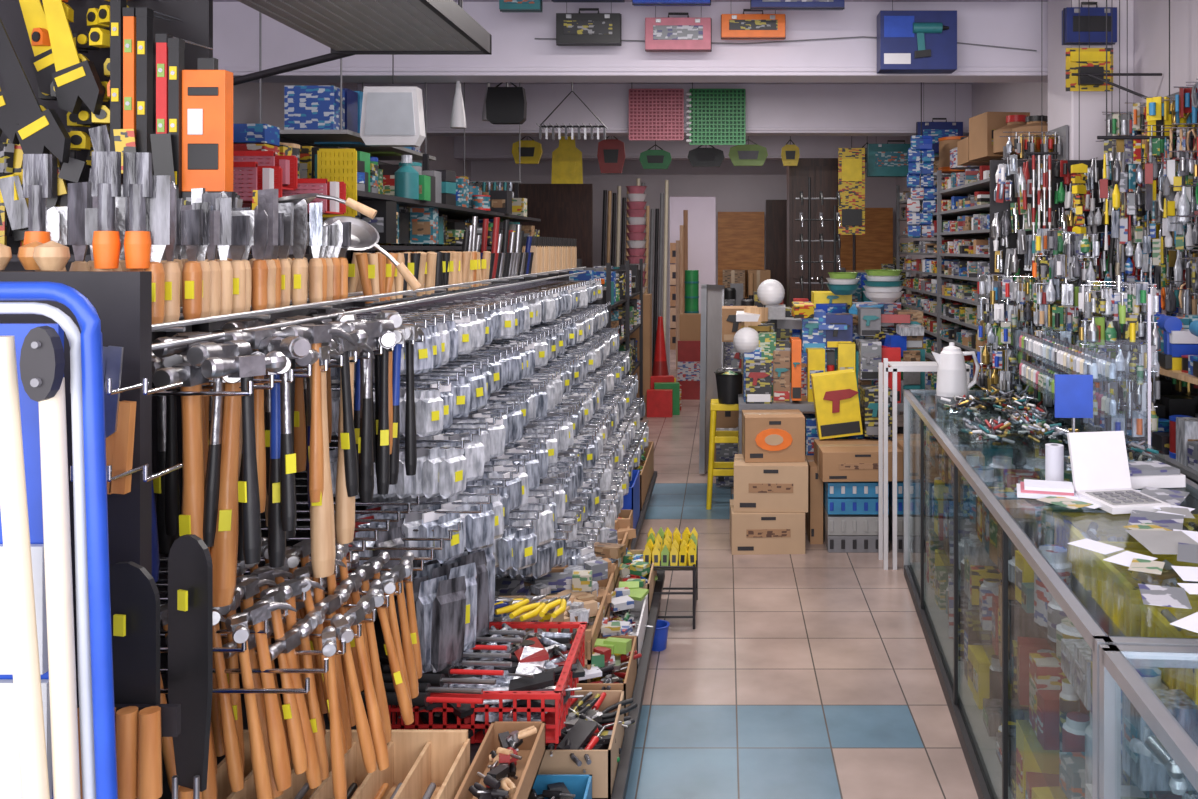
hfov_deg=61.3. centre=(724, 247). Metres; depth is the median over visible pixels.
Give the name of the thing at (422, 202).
shelf
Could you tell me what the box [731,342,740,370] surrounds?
box
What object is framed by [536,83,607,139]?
hanger
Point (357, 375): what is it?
hammer
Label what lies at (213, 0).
ceiling
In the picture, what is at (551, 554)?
packs
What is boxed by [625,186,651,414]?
pole
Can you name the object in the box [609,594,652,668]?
tray
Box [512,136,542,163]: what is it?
tool pouch
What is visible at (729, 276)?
cartons
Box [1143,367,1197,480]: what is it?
countertop
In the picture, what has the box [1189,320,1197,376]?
cordless drill
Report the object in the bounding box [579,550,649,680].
boxes
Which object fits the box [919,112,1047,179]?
cartons
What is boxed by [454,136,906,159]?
ceiling beam
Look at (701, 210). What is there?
wall
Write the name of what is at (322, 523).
hammer
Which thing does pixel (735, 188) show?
wall
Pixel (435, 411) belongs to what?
packs
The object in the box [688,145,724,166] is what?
tool pouch
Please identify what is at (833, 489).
box
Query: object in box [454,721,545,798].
box
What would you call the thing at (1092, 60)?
card
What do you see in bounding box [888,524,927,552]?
wrapped bundle
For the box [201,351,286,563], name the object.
hammer
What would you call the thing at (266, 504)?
hammer
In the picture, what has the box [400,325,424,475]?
hammer
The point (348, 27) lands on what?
awning
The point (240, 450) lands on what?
hammer
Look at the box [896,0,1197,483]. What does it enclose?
wall
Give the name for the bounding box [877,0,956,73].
box
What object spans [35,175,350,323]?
chisel
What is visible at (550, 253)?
brushes
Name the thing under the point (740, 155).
tool pouch
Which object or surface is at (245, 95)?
wall
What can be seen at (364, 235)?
ladle
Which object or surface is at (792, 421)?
carton
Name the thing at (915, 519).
wrapped bundle
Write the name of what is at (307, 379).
hammer
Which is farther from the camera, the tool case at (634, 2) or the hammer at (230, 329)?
the tool case at (634, 2)
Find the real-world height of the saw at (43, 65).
0.395 m
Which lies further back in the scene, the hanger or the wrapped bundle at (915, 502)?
the hanger
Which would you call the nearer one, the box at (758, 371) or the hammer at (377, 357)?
the hammer at (377, 357)
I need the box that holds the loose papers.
[1036,480,1197,632]
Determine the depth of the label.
5.31 m
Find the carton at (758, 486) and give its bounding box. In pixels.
[734,454,807,512]
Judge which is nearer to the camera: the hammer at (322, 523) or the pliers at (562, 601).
the hammer at (322, 523)
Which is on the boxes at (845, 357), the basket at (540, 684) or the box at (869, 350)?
the box at (869, 350)
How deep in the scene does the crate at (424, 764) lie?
2.13 m
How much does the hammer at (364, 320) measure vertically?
0.333 m
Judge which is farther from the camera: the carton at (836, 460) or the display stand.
the display stand
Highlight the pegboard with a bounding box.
[0,0,312,331]
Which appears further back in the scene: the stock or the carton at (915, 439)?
the stock
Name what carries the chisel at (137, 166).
on the display rack at (122, 300)
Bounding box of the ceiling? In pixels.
[213,0,1047,83]
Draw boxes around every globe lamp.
[733,327,758,358]
[757,279,784,306]
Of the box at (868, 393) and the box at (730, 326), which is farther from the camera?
the box at (730, 326)
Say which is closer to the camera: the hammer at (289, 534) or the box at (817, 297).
the hammer at (289, 534)
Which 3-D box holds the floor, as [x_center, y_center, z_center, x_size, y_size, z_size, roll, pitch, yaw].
[-0.410,1.600,7.400,5.700,0.001,18.000,0,0,0]
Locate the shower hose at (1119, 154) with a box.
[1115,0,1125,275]
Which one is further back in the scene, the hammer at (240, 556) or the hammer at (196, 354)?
the hammer at (240, 556)
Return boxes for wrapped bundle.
[888,479,920,496]
[888,487,924,513]
[888,503,933,534]
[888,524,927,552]
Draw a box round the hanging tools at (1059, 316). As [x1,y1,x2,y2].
[1032,228,1099,412]
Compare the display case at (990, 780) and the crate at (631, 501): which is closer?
the display case at (990, 780)
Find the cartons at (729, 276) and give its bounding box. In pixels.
[723,269,864,298]
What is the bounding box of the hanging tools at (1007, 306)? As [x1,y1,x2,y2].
[977,269,1037,399]
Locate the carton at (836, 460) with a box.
[814,439,902,481]
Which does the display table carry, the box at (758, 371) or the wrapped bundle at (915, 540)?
the box at (758, 371)
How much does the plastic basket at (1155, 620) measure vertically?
0.236 m
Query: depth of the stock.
10.87 m
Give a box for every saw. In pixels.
[0,19,70,162]
[0,89,19,144]
[19,0,55,94]
[42,0,104,114]
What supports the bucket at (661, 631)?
on the floor
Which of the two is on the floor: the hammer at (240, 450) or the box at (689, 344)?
the box at (689, 344)
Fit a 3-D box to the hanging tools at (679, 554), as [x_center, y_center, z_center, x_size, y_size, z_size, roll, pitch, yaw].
[-0.237,1.430,4.375,0.228,0.340,0.360,0,0,0]
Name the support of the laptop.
on the display case at (990, 780)
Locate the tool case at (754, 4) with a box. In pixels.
[750,0,844,9]
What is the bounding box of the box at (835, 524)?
[823,503,888,534]
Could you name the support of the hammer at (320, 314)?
hanging from the display rack at (122, 300)
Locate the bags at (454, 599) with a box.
[335,507,494,672]
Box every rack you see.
[0,241,664,798]
[787,158,839,307]
[1019,294,1150,460]
[1097,0,1197,292]
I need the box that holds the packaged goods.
[924,410,1197,798]
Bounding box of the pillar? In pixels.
[1048,0,1133,373]
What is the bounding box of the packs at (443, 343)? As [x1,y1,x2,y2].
[331,280,602,380]
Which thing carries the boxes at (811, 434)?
on the floor
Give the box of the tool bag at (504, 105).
[486,83,526,123]
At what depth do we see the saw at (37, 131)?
2.25 m
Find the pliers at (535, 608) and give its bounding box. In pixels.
[509,597,557,620]
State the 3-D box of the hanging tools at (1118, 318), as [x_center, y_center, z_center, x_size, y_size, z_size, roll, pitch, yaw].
[1.420,0.397,3.611,0.277,0.593,0.278,0,0,0]
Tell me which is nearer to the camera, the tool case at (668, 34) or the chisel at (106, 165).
the chisel at (106, 165)
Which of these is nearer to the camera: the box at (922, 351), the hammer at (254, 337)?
the hammer at (254, 337)
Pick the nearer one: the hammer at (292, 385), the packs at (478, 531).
the hammer at (292, 385)
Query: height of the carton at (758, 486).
0.244 m
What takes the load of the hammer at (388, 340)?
hanging from the display rack at (122, 300)
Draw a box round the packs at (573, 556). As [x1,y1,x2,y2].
[496,422,648,581]
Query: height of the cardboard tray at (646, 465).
0.202 m
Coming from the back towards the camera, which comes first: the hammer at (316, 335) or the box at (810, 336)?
the box at (810, 336)
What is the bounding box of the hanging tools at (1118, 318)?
[1078,276,1160,441]
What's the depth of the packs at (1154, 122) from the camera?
4.49 m
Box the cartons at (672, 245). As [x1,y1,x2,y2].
[670,243,675,349]
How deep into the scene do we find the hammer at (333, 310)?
2.41 m
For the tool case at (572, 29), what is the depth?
5.62 m
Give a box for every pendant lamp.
[450,81,465,128]
[482,83,489,120]
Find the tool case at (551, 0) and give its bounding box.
[551,0,624,1]
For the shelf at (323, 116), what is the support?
on the shelving at (246, 137)
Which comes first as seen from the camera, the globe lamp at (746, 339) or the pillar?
the pillar
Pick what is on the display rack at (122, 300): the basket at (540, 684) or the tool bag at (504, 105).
the basket at (540, 684)
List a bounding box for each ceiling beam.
[213,2,1047,82]
[357,84,971,135]
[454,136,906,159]
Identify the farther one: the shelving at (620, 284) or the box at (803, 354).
the shelving at (620, 284)
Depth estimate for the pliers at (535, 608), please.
2.82 m
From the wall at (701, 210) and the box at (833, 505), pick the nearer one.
the box at (833, 505)
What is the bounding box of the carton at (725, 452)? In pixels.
[716,428,737,486]
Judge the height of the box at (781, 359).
0.300 m
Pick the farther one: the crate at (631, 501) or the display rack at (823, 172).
the display rack at (823, 172)
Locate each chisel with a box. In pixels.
[23,154,51,244]
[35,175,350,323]
[92,151,120,269]
[123,152,151,269]
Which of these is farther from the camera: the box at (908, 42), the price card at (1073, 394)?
the box at (908, 42)
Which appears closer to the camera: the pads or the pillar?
the pads
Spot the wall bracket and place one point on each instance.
(1093, 75)
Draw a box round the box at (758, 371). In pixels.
[746,359,771,403]
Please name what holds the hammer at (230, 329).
hanging from the display rack at (122, 300)
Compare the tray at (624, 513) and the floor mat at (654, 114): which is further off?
the floor mat at (654, 114)
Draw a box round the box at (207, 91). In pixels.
[182,58,236,204]
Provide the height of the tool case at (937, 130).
0.634 m
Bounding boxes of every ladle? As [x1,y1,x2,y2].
[278,193,376,218]
[322,216,420,290]
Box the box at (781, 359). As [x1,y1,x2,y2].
[773,350,789,402]
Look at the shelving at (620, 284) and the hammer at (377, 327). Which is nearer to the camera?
the hammer at (377, 327)
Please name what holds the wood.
on the floor
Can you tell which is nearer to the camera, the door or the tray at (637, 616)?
the tray at (637, 616)
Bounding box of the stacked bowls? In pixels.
[826,270,903,302]
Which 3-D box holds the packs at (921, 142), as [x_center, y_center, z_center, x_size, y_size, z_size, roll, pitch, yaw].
[1.569,-0.754,7.999,0.237,1.351,0.063,0,0,0]
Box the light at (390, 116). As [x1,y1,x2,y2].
[360,55,425,146]
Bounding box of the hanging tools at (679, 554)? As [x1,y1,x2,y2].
[643,527,697,628]
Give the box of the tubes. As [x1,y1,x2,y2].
[676,210,687,368]
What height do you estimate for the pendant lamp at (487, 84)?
0.460 m
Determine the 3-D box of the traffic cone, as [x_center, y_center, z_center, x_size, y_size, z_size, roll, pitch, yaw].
[-0.660,1.150,10.200,0.300,0.900,0.300,0,0,0]
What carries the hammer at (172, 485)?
hanging from the display rack at (122, 300)
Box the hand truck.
[0,282,117,798]
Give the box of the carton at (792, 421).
[742,409,804,462]
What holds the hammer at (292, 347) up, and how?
hanging from the display rack at (122, 300)
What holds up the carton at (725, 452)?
on the floor
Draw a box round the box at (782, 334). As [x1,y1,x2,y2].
[765,307,791,340]
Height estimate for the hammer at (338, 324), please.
0.334 m
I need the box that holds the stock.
[724,256,917,370]
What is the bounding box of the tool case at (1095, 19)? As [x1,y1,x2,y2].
[1062,0,1116,44]
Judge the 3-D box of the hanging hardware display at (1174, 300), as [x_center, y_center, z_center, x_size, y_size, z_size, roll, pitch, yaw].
[1.996,0.010,4.244,0.272,1.480,1.912,0,0,0]
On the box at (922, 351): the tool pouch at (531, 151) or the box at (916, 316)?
the box at (916, 316)
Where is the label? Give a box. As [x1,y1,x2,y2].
[755,429,792,450]
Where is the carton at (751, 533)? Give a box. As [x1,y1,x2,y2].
[730,499,804,554]
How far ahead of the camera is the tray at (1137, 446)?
3.19 m
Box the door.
[512,184,592,267]
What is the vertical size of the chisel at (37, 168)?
0.184 m
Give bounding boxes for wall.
[233,83,470,180]
[471,160,895,374]
[670,197,715,312]
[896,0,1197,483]
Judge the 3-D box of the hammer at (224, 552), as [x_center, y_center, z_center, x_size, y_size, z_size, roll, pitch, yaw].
[-0.827,0.384,1.665,0.058,0.402,0.157,0,0,-22]
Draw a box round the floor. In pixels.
[625,350,977,798]
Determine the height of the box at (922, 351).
0.300 m
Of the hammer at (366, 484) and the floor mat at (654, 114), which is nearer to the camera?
the hammer at (366, 484)
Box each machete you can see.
[109,561,159,798]
[168,534,212,798]
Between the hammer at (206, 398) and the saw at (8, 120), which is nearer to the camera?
the hammer at (206, 398)
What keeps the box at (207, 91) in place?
hanging from the pegboard
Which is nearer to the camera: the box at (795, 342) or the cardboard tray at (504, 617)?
the cardboard tray at (504, 617)
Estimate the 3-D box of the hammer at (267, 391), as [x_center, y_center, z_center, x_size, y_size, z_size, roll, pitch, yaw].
[-0.895,0.319,1.956,0.039,0.335,0.128,0,0,2]
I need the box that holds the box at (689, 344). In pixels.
[678,270,700,399]
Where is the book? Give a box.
[1128,461,1184,488]
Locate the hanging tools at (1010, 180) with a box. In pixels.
[990,154,1114,423]
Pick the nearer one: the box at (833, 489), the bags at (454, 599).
the bags at (454, 599)
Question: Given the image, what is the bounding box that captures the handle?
[77,704,199,798]
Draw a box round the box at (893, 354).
[882,345,900,402]
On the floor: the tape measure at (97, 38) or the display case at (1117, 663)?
the display case at (1117, 663)
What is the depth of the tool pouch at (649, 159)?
9.48 m
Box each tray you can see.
[490,594,571,635]
[529,775,591,798]
[577,636,641,715]
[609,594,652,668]
[618,510,632,541]
[623,550,657,614]
[633,441,653,510]
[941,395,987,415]
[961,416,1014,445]
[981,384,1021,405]
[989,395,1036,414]
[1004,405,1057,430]
[1017,386,1042,406]
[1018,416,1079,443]
[1125,436,1158,460]
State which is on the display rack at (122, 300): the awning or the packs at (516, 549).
the packs at (516, 549)
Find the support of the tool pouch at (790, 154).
hanging from the ceiling
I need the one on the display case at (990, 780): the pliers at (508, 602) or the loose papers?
the loose papers
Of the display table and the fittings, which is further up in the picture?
the display table
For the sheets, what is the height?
2.200 m
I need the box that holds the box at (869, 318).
[856,307,880,335]
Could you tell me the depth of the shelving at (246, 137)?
4.25 m
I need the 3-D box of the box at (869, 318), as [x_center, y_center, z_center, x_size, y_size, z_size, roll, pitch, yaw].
[0.860,0.440,5.995,0.120,0.160,0.210,0,0,0]
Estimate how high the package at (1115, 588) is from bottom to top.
0.236 m
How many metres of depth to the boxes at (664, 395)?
9.45 m
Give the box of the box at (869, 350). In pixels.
[856,339,881,379]
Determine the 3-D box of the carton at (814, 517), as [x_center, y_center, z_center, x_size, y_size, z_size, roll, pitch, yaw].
[0.495,1.390,5.549,0.072,0.420,0.302,0,0,0]
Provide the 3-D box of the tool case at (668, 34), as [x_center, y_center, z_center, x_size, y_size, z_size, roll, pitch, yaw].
[-0.265,-1.273,5.677,0.378,0.314,0.086,0,0,0]
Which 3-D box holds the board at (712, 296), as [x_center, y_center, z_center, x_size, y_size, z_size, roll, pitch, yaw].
[-0.093,0.936,7.332,0.040,1.357,0.646,0,0,13]
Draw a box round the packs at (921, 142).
[907,83,936,237]
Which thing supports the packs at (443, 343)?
on the display rack at (122, 300)
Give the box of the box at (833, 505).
[823,486,888,513]
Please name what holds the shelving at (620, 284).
on the floor
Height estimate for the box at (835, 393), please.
0.376 m
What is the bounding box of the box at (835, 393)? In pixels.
[810,369,862,439]
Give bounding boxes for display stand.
[795,177,840,300]
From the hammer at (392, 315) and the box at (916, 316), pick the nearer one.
the hammer at (392, 315)
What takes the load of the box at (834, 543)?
on the floor
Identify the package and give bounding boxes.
[1053,512,1197,631]
[1090,550,1197,681]
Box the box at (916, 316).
[893,310,922,348]
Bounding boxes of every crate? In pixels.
[216,730,469,798]
[621,470,639,528]
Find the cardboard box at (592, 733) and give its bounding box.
[537,690,637,798]
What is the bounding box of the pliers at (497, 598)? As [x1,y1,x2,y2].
[495,595,513,600]
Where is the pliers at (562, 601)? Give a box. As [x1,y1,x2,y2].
[539,593,570,617]
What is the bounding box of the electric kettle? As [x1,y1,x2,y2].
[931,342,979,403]
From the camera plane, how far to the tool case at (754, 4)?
5.35 m
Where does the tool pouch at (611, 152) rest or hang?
hanging from the ceiling
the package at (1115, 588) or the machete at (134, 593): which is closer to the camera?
the machete at (134, 593)
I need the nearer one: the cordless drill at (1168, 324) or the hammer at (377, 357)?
the hammer at (377, 357)
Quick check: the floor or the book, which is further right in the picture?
the book
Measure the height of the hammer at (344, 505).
0.414 m
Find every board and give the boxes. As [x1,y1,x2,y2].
[699,284,724,473]
[838,136,864,234]
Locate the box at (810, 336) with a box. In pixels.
[800,310,825,351]
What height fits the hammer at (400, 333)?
0.362 m
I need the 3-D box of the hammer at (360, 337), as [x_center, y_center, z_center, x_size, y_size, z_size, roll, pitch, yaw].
[-0.764,0.333,2.008,0.039,0.334,0.137,0,0,13]
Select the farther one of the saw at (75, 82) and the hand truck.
the saw at (75, 82)
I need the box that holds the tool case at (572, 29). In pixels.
[556,2,621,45]
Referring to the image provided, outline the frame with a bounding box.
[878,358,970,569]
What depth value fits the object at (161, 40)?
2.29 m
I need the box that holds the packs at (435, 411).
[331,305,607,436]
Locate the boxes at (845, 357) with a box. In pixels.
[741,291,919,401]
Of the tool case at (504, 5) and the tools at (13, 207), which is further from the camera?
the tool case at (504, 5)
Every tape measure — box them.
[31,0,127,150]
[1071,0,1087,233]
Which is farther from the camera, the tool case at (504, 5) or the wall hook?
the tool case at (504, 5)
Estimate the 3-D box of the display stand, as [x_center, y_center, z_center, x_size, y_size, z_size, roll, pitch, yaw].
[0.650,0.200,7.100,0.400,1.400,0.300,0,0,0]
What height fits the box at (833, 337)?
0.200 m
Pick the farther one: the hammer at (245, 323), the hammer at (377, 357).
the hammer at (377, 357)
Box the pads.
[1017,479,1077,498]
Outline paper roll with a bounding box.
[1045,443,1063,480]
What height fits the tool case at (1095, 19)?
0.374 m
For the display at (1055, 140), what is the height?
1.650 m
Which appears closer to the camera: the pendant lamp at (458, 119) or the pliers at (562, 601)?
the pliers at (562, 601)
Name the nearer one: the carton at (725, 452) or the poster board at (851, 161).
the carton at (725, 452)
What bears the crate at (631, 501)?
on the display rack at (122, 300)
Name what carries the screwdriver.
on the display rack at (122, 300)
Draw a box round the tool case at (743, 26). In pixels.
[721,9,785,39]
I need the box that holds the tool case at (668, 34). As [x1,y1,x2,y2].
[645,6,711,51]
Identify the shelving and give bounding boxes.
[233,124,518,263]
[526,259,642,419]
[896,146,1036,420]
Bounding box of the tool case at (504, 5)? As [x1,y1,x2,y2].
[499,0,542,11]
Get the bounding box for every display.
[999,125,1067,159]
[1095,79,1197,395]
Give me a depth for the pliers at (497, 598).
2.91 m
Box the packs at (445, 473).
[329,328,619,498]
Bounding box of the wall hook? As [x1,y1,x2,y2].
[70,346,182,493]
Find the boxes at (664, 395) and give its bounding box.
[647,375,680,416]
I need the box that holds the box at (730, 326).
[722,306,756,341]
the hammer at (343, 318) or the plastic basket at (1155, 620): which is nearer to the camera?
the plastic basket at (1155, 620)
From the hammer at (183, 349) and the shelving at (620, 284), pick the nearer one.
the hammer at (183, 349)
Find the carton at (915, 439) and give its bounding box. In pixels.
[891,434,926,478]
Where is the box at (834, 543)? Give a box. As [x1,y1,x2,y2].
[823,523,888,552]
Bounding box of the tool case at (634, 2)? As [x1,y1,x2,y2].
[632,0,710,5]
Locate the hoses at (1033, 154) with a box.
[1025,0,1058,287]
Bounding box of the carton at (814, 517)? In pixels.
[806,455,822,543]
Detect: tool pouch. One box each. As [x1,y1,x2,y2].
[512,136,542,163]
[597,136,624,172]
[639,140,671,168]
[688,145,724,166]
[728,136,767,165]
[781,136,799,165]
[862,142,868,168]
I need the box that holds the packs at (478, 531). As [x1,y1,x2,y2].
[355,351,629,563]
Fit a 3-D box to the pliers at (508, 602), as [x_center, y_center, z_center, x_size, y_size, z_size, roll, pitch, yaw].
[-0.654,1.025,2.868,0.178,0.024,0.066,0,0,-35]
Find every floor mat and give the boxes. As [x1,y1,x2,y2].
[629,89,683,139]
[687,83,745,144]
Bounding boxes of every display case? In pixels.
[903,389,1197,798]
[1099,644,1197,798]
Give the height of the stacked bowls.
0.193 m
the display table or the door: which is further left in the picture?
the door
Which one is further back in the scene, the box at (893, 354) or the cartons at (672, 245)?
the cartons at (672, 245)
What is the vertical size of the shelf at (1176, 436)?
0.928 m
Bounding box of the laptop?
[1067,431,1170,513]
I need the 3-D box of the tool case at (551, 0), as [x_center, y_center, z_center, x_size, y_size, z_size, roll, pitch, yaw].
[-0.745,-1.385,5.437,0.398,0.089,0.086,0,0,0]
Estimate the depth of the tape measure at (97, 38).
2.35 m
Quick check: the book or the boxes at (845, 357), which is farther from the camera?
the boxes at (845, 357)
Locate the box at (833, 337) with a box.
[826,313,852,348]
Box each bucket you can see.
[652,620,669,650]
[714,368,742,403]
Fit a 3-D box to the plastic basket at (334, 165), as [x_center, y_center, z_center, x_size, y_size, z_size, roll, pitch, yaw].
[-1.435,-0.240,3.703,0.144,0.254,0.015,0,0,0]
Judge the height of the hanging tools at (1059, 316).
0.775 m
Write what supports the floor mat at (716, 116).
hanging from the ceiling
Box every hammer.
[152,332,224,477]
[152,351,179,553]
[152,356,163,581]
[153,362,210,551]
[160,354,184,535]
[160,537,363,798]
[172,327,243,437]
[183,355,209,448]
[186,340,251,546]
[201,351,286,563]
[210,376,241,606]
[222,319,266,328]
[224,328,285,512]
[237,349,264,560]
[239,408,241,475]
[258,336,310,530]
[265,326,287,493]
[265,487,267,526]
[266,357,291,567]
[271,313,331,460]
[273,316,324,471]
[284,325,355,502]
[286,478,296,538]
[290,359,295,453]
[295,346,343,577]
[297,321,342,328]
[305,308,344,442]
[305,344,310,513]
[321,329,367,496]
[335,314,354,444]
[335,343,374,543]
[341,319,394,476]
[354,355,359,491]
[358,336,388,502]
[359,319,375,461]
[374,355,379,477]
[375,310,402,453]
[377,331,397,494]
[389,328,409,484]
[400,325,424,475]
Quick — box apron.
[551,136,582,183]
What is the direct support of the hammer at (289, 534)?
hanging from the display rack at (122, 300)
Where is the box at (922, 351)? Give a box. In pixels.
[907,349,924,399]
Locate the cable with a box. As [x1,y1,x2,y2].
[535,36,1036,50]
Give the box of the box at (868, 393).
[860,385,891,436]
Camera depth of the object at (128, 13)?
2.29 m
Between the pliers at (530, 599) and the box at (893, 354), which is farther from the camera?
the box at (893, 354)
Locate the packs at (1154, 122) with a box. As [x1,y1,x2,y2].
[1147,0,1186,141]
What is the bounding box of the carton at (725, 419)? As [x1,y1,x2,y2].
[714,411,738,468]
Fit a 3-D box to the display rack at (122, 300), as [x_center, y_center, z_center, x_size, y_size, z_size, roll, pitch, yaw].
[-0.815,0.794,3.985,1.090,1.611,5.030,0,0,0]
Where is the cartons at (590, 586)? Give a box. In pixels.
[495,518,635,682]
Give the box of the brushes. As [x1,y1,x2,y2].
[513,236,576,274]
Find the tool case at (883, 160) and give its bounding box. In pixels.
[867,140,920,176]
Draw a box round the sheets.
[718,200,892,306]
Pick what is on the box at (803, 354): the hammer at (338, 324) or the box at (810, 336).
the box at (810, 336)
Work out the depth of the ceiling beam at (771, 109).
8.70 m
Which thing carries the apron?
hanging from the ceiling
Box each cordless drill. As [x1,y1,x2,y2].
[1156,315,1181,368]
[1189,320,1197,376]
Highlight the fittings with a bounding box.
[1129,726,1197,798]
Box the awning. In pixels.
[233,0,491,85]
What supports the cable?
attached to the ceiling beam at (517, 56)
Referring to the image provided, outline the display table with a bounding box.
[736,394,918,453]
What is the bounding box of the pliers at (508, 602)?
[494,599,521,611]
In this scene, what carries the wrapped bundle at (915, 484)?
on the wrapped bundle at (915, 502)
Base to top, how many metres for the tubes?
2.100 m
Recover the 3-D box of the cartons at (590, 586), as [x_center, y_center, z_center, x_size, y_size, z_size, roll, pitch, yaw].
[-0.623,1.294,3.782,0.473,0.313,1.337,0,0,0]
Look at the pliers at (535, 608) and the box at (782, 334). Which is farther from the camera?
the box at (782, 334)
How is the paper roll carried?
on the pads
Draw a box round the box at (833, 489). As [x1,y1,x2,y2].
[823,481,888,496]
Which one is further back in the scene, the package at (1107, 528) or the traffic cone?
the traffic cone
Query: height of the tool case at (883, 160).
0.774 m
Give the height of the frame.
1.050 m
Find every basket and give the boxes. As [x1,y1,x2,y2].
[233,151,297,253]
[233,162,281,203]
[282,179,345,262]
[317,149,356,216]
[379,622,586,743]
[1139,600,1197,704]
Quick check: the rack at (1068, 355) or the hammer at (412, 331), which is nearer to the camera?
the hammer at (412, 331)
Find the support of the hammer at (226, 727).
attached to the display rack at (122, 300)
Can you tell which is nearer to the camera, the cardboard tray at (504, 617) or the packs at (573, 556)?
the cardboard tray at (504, 617)
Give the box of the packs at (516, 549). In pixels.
[494,375,637,571]
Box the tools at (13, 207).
[0,125,257,246]
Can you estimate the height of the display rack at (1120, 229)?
1.662 m
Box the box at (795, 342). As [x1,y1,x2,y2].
[790,337,800,400]
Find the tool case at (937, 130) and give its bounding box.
[916,118,962,153]
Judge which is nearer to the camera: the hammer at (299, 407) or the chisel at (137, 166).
the chisel at (137, 166)
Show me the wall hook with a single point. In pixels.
(120, 416)
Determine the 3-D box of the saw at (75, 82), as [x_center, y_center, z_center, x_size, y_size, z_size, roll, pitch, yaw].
[-1.520,-0.510,2.310,0.163,0.404,0.026,0,0,0]
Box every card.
[1054,374,1092,461]
[1066,0,1112,90]
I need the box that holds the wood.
[601,178,668,370]
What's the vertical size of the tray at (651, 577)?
0.133 m
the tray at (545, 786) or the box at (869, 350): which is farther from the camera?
the box at (869, 350)
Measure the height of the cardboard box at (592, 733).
0.156 m
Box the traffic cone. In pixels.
[652,316,668,375]
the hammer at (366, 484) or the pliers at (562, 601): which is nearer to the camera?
the hammer at (366, 484)
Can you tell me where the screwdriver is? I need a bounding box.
[462,216,533,278]
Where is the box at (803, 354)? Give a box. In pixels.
[801,351,826,395]
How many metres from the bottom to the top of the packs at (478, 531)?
0.133 m
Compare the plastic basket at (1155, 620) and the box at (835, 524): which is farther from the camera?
the box at (835, 524)
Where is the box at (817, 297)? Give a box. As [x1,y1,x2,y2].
[811,291,851,307]
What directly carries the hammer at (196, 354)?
hanging from the display rack at (122, 300)
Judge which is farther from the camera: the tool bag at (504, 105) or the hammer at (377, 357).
the tool bag at (504, 105)
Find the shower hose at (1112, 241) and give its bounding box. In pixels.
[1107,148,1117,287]
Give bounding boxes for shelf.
[250,147,540,250]
[259,12,435,159]
[1078,313,1197,470]
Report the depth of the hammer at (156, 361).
1.63 m
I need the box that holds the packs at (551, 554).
[495,397,644,578]
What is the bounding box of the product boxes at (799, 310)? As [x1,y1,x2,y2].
[736,301,923,339]
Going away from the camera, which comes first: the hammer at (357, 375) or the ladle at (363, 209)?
the hammer at (357, 375)
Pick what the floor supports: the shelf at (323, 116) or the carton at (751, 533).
the carton at (751, 533)
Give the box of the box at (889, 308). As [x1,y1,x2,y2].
[852,302,896,326]
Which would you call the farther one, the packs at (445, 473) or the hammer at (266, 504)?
the packs at (445, 473)
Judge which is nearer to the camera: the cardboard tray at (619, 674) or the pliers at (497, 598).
the pliers at (497, 598)
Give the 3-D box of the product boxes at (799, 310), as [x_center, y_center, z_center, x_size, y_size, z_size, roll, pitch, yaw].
[0.617,0.442,6.211,1.104,0.244,0.746,0,0,0]
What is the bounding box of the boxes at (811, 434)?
[738,413,916,524]
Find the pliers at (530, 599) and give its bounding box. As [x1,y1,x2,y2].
[494,595,545,614]
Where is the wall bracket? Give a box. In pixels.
[1071,73,1161,98]
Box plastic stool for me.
[706,399,738,509]
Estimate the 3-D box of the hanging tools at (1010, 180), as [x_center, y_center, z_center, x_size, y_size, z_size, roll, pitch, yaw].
[1.663,0.570,5.019,0.633,2.060,0.242,0,0,0]

